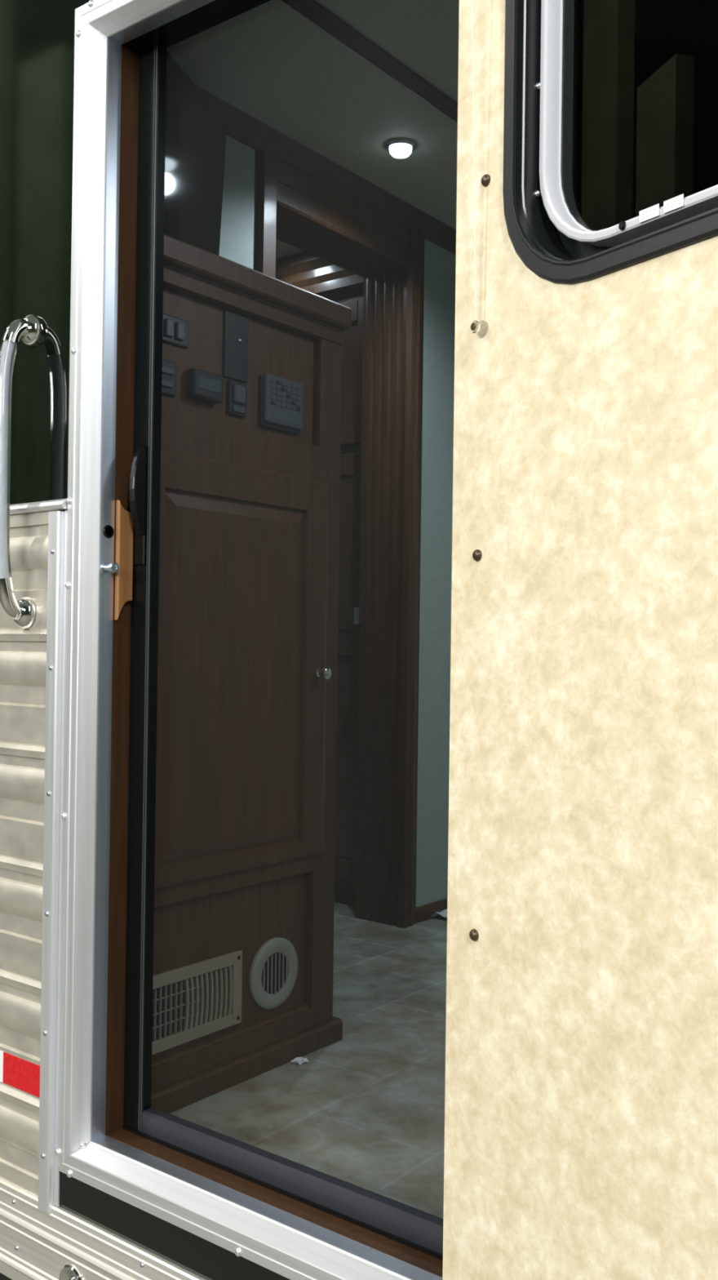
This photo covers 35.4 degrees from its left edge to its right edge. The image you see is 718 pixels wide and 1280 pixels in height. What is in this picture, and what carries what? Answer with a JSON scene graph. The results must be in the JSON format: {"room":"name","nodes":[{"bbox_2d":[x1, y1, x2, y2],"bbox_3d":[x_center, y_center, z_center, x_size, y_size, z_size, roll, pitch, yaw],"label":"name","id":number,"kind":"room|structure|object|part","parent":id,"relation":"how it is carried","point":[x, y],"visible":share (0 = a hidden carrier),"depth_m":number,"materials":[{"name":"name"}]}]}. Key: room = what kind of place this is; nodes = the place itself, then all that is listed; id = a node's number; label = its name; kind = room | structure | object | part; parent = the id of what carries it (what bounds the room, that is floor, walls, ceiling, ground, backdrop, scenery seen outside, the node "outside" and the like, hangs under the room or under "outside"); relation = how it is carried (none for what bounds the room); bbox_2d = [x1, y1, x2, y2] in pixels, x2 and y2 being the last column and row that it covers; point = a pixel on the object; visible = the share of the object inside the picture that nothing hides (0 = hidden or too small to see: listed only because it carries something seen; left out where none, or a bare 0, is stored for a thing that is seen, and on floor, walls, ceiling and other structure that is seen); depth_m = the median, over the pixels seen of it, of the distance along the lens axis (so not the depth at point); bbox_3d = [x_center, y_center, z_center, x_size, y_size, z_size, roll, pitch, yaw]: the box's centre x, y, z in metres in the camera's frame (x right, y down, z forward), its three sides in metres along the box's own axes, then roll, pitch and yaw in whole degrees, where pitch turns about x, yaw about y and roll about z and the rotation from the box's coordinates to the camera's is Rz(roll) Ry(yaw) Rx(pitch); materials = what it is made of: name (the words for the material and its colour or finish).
{"room":"outside camper trailer","nodes":[
{"label":"outside camper trailer","id":0,"kind":"room"},
{"bbox_2d":[0,0,290,1279],"bbox_3d":[-0.094,-0.230,1.645,4.200,2.720,0.100,0,0,38],"label":"wall","id":1,"kind":"structure","parent":0,"point":[37,37],"depth_m":1.94,"materials":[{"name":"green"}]},
{"bbox_2d":[0,314,42,628],"bbox_3d":[-0.590,-0.292,1.923,0.055,0.544,0.073,0,0,38],"label":"handle","id":2,"kind":"object","parent":1,"relation":"attached to","point":[28,330],"visible":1,"depth_m":1.90,"materials":[{"name":"silver metal"}]},
{"bbox_2d":[0,510,60,1196],"bbox_3d":[-1.137,0.358,2.370,1.570,1.163,0.012,0,0,38],"label":"panel","id":3,"kind":"object","parent":1,"relation":"attached to","point":[23,651],"visible":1,"depth_m":1.94,"materials":[{"name":"metal"}]},
{"bbox_2d":[0,1050,39,1097],"bbox_3d":[-0.652,0.746,1.990,0.308,0.053,0.001,0,0,38],"label":"tape","id":4,"kind":"object","parent":3,"relation":"attached to","point":[24,1075],"visible":1,"depth_m":1.94,"materials":[{"name":"red plastic"}]},
{"bbox_2d":[9,498,67,515],"bbox_3d":[-1.120,-0.233,2.364,1.598,0.018,0.018,0,0,38],"label":"cap rail","id":5,"kind":"object","parent":1,"relation":"attached to","point":[55,504],"visible":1,"depth_m":1.91,"materials":[{"name":"metal"}]},
{"bbox_2d":[38,510,67,1213],"bbox_3d":[-0.510,0.368,1.881,0.041,1.170,0.013,1,0,10],"label":"trim strip","id":6,"kind":"object","parent":1,"relation":"attached to","point":[49,1177],"visible":1,"depth_m":1.88,"materials":[{"name":"metal"}]},
{"bbox_2d":[0,1177,205,1279],"bbox_3d":[-0.148,1.022,1.588,4.200,0.152,0.022,0,0,38],"label":"metal siding","id":7,"kind":"object","parent":1,"relation":"attached to","point":[36,1244],"visible":1,"depth_m":1.85,"materials":[{"name":"metal"}]},
{"bbox_2d":[59,1264,83,1279],"bbox_3d":[-0.469,1.045,1.824,0.060,0.060,0.014,0,0,38],"label":"round fitting","id":8,"kind":"object","parent":7,"relation":"attached to","point":[68,1272],"visible":1,"depth_m":1.83,"materials":[{"name":"silver metal"}]},
{"bbox_2d":[114,500,133,620],"bbox_3d":[-0.397,-0.134,1.899,0.010,0.201,0.032,0,0,38],"label":"wooden block","id":9,"kind":"object","parent":1,"relation":"attached to","point":[124,524],"visible":0.91,"depth_m":1.89,"materials":[{"name":"orange wood"}]},
{"bbox_2d":[122,0,251,53],"bbox_3d":[-0.107,-1.019,1.691,0.713,0.040,0.034,0,0,38],"label":"trim","id":10,"kind":"structure","parent":1,"relation":"attached to","point":[206,12],"depth_m":1.83,"materials":[{"name":"black paint"}]},
{"bbox_2d":[55,0,442,1279],"bbox_3d":[-0.150,-0.083,1.646,0.818,1.935,0.063,0,0,38],"label":"door frame","id":11,"kind":"structure","parent":1,"relation":"attached to","point":[288,1245],"depth_m":1.86,"materials":[{"name":"metal"}]},
{"bbox_3d":[-0.162,0.856,1.641,0.817,0.052,0.060,0,0,38],"label":"sill","id":12,"kind":"part","parent":11,"relation":"part of","materials":[{"name":"metal"}]},
{"bbox_2d":[105,44,443,1277],"bbox_3d":[-0.116,-0.089,1.690,0.782,1.900,0.048,0,0,38],"label":"trim","id":13,"kind":"structure","parent":1,"relation":"attached to","point":[130,82],"depth_m":1.90,"materials":[{"name":"brown wood"}]},
{"bbox_2d":[122,0,443,1260],"bbox_3d":[-0.111,-0.098,1.697,0.705,1.855,0.052,0,0,38],"label":"screen door","id":14,"kind":"structure","parent":1,"relation":"in","point":[420,1230],"depth_m":1.89,"materials":[{"name":"black paint"}]},
{"bbox_3d":[-0.370,-0.252,1.887,0.014,0.152,0.031,0,0,38],"label":"handle","id":15,"kind":"part","parent":14,"relation":"part of","materials":[{"name":"black plastic"}]},
{"bbox_3d":[-0.369,-0.226,1.902,0.026,0.200,0.004,0,0,38],"label":"plate","id":16,"kind":"part","parent":14,"relation":"part of","materials":[{"name":"black plastic"}]},
{"bbox_3d":[-0.089,-1.014,1.715,0.613,0.021,0.022,0,0,38],"label":"rail","id":17,"kind":"part","parent":14,"relation":"part of","materials":[{"name":"black paint"}]},
{"bbox_3d":[-0.114,0.808,1.702,0.613,0.038,0.022,0,0,38],"label":"rail","id":18,"kind":"part","parent":14,"relation":"part of","materials":[{"name":"metal"}]},
{"bbox_2d":[281,0,457,123],"bbox_3d":[0.351,-1.289,2.900,0.046,0.012,2.400,0,0,38],"label":"trim","id":19,"kind":"structure","parent":1,"relation":"attached to","point":[312,10],"depth_m":2.48,"materials":[{"name":"brown wood"}]},
{"bbox_2d":[442,0,717,1279],"bbox_3d":[0.327,-0.088,1.048,0.093,1.880,0.724,1,0,-35],"label":"entry door","id":20,"kind":"structure","parent":1,"relation":"in","point":[581,1089],"depth_m":1.17,"materials":[{"name":"beige plastic"}]},
{"bbox_3d":[0.130,-0.681,1.288,0.022,0.639,0.002,1,0,-35],"label":"blind cord","id":21,"kind":"part","parent":20,"relation":"part of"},
{"bbox_3d":[0.316,-0.659,1.045,0.009,0.579,0.535,1,0,-35],"label":"window trim","id":22,"kind":"part","parent":20,"relation":"part of","materials":[{"name":"black rubber"}]},
{"bbox_2d":[642,208,655,218],"bbox_3d":[0.289,-0.425,1.123,0.001,0.005,0.017,1,0,-36],"label":"print","id":23,"kind":"object","parent":20,"relation":"on","point":[653,209],"depth_m":1.12},
{"bbox_2d":[666,198,680,208],"bbox_3d":[0.307,-0.425,1.097,0.001,0.005,0.017,1,0,-34],"label":"print","id":24,"kind":"object","parent":20,"relation":"on","point":[680,198],"depth_m":1.10},
{"bbox_2d":[169,902,447,1218],"bbox_3d":[0.418,0.891,2.810,4.600,0.050,2.400,0,0,38],"label":"floor","id":25,"kind":"structure","parent":0,"point":[366,1110],"depth_m":2.15,"materials":[{"name":"tile"}]},
{"bbox_2d":[151,234,351,1113],"bbox_3d":[-0.373,0.069,2.308,0.472,1.566,0.603,0,0,38],"label":"cabinet","id":26,"kind":"object","parent":25,"relation":"on","point":[249,544],"visible":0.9,"depth_m":2.18,"materials":[{"name":"brown wood"}]},
{"bbox_3d":[-0.357,-0.475,2.025,0.006,0.063,0.072,0,0,38],"label":"outlet panel","id":27,"kind":"part","parent":26,"relation":"part of","materials":[{"name":"black plastic"}]},
{"bbox_3d":[-0.344,-0.563,2.041,0.006,0.050,0.091,0,0,38],"label":"switch panel","id":28,"kind":"part","parent":26,"relation":"part of","materials":[{"name":"black plastic"}]},
{"bbox_2d":[151,950,242,1054],"bbox_3d":[-0.319,0.674,2.083,0.009,0.140,0.286,0,0,38],"label":"wall vent","id":29,"kind":"object","parent":26,"relation":"attached to","point":[197,998],"depth_m":2.10,"materials":[{"name":"white"}]},
{"bbox_3d":[-0.249,0.769,2.171,0.015,0.022,0.470,0,0,38],"label":"moulding","id":30,"kind":"part","parent":26,"relation":"part of","materials":[{"name":"brown wood"}]},
{"bbox_3d":[-0.238,-0.567,2.178,0.005,0.126,0.066,0,0,38],"label":"tall panel","id":31,"kind":"part","parent":26,"relation":"part of","materials":[{"name":"black plastic"}]},
{"bbox_3d":[-0.236,-0.467,2.179,0.008,0.066,0.049,0,0,38],"label":"rocker plate","id":32,"kind":"part","parent":26,"relation":"part of","materials":[{"name":"black plastic"}]},
{"bbox_3d":[-0.228,0.054,2.167,0.012,0.781,0.514,0,0,38],"label":"door","id":33,"kind":"part","parent":26,"relation":"part of","materials":[{"name":"brown wood"}]},
{"bbox_2d":[248,937,297,1008],"bbox_3d":[-0.170,0.673,2.275,0.010,0.141,0.141,0,0,38],"label":"round vent","id":34,"kind":"object","parent":26,"relation":"attached to","point":[273,961],"depth_m":2.27,"materials":[{"name":"white plastic"}]},
{"bbox_3d":[-0.074,0.069,2.333,0.030,0.025,0.025,0,0,38],"label":"knob","id":35,"kind":"part","parent":26,"relation":"part of","materials":[{"name":"silver metal"}]},
{"bbox_2d":[290,1056,309,1065],"bbox_3d":[-0.120,0.850,2.276,0.031,0.008,0.031,0,0,38],"label":"paper scrap","id":36,"kind":"object","parent":25,"relation":"on","point":[300,1060],"visible":1,"depth_m":2.28,"materials":[{"name":"white paper"}]},
{"bbox_2d":[275,253,364,905],"bbox_3d":[-0.149,-0.207,4.210,1.075,2.148,0.810,0,0,38],"label":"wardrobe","id":37,"kind":"object","parent":25,"relation":"on","point":[310,273],"visible":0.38,"depth_m":3.69,"materials":[{"name":"brown wood"}]},
{"bbox_3d":[-0.360,-1.222,3.926,1.075,0.128,0.075,0,0,38],"label":"cornice","id":38,"kind":"part","parent":37,"relation":"part of","materials":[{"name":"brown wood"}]},
{"bbox_3d":[-0.159,0.382,3.773,0.500,0.805,0.024,0,0,38],"label":"door","id":39,"kind":"part","parent":37,"relation":"part of","materials":[{"name":"brown wood"}]},
{"bbox_3d":[-0.150,-0.323,3.778,0.500,0.575,0.024,0,0,38],"label":"door","id":40,"kind":"part","parent":37,"relation":"part of","materials":[{"name":"brown wood"}]},
{"bbox_3d":[-0.142,-0.876,3.782,0.500,0.468,0.024,0,0,38],"label":"door","id":41,"kind":"part","parent":37,"relation":"part of","materials":[{"name":"brown wood"}]},
{"bbox_2d":[431,908,447,917],"bbox_3d":[0.286,0.855,3.514,0.100,0.025,0.098,0,0,38],"label":"paper scrap","id":42,"kind":"object","parent":25,"relation":"on","point":[444,913],"visible":0.34,"depth_m":3.49,"materials":[{"name":"white paper"}]},
{"bbox_2d":[166,0,459,261],"bbox_3d":[0.448,-1.314,2.825,4.600,0.040,2.400,0,0,38],"label":"ceiling","id":43,"kind":"structure","parent":0,"point":[268,61],"depth_m":2.63,"materials":[{"name":"paint"}]},
{"bbox_2d":[385,137,416,158],"bbox_3d":[0.109,-1.282,2.951,0.080,0.031,0.080,0,0,38],"label":"recessed light","id":44,"kind":"object","parent":43,"relation":"in","point":[399,148],"visible":1,"depth_m":2.93,"materials":[{"name":"metal"}]},
{"bbox_2d":[218,135,456,906],"bbox_3d":[-0.101,-0.219,3.230,0.170,2.160,2.400,0,0,38],"label":"wall","id":45,"kind":"structure","parent":0,"point":[237,230],"depth_m":3.52,"materials":[{"name":"grey paper"}]},
{"bbox_2d":[164,50,226,255],"bbox_3d":[-0.464,-1.046,2.434,0.143,0.396,0.580,1,0,15],"label":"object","id":46,"kind":"object","parent":45,"relation":"attached to","point":[196,133],"visible":0.36,"depth_m":2.52,"materials":[{"name":"black plastic"}]},
{"bbox_2d":[195,85,456,254],"bbox_3d":[-0.004,-1.270,3.174,0.038,0.055,2.400,0,0,38],"label":"trim","id":47,"kind":"structure","parent":45,"relation":"attached to","point":[242,126],"depth_m":3.06,"materials":[{"name":"brown wood"}]},
{"bbox_2d":[253,150,424,928],"bbox_3d":[-0.112,-0.201,3.213,0.206,2.125,0.761,0,0,38],"label":"door frame","id":48,"kind":"structure","parent":45,"relation":"attached to","point":[292,207],"depth_m":3.42,"materials":[{"name":"brown wood"}]},
{"bbox_3d":[-0.280,-0.206,2.909,0.080,2.125,0.074,0,0,38],"label":"post","id":49,"kind":"part","parent":48,"relation":"part of","materials":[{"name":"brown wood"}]},
{"bbox_3d":[-0.004,-0.075,3.505,0.021,0.050,0.016,0,0,38],"label":"strike plate","id":50,"kind":"part","parent":48,"relation":"part of","materials":[{"name":"metal"}]},
{"bbox_2d":[413,897,448,924],"bbox_3d":[0.424,0.850,3.771,0.012,0.045,0.860,0,0,38],"label":"baseboard","id":51,"kind":"structure","parent":45,"relation":"attached to","point":[424,913],"depth_m":3.49,"materials":[{"name":"brown wood"}]}
]}

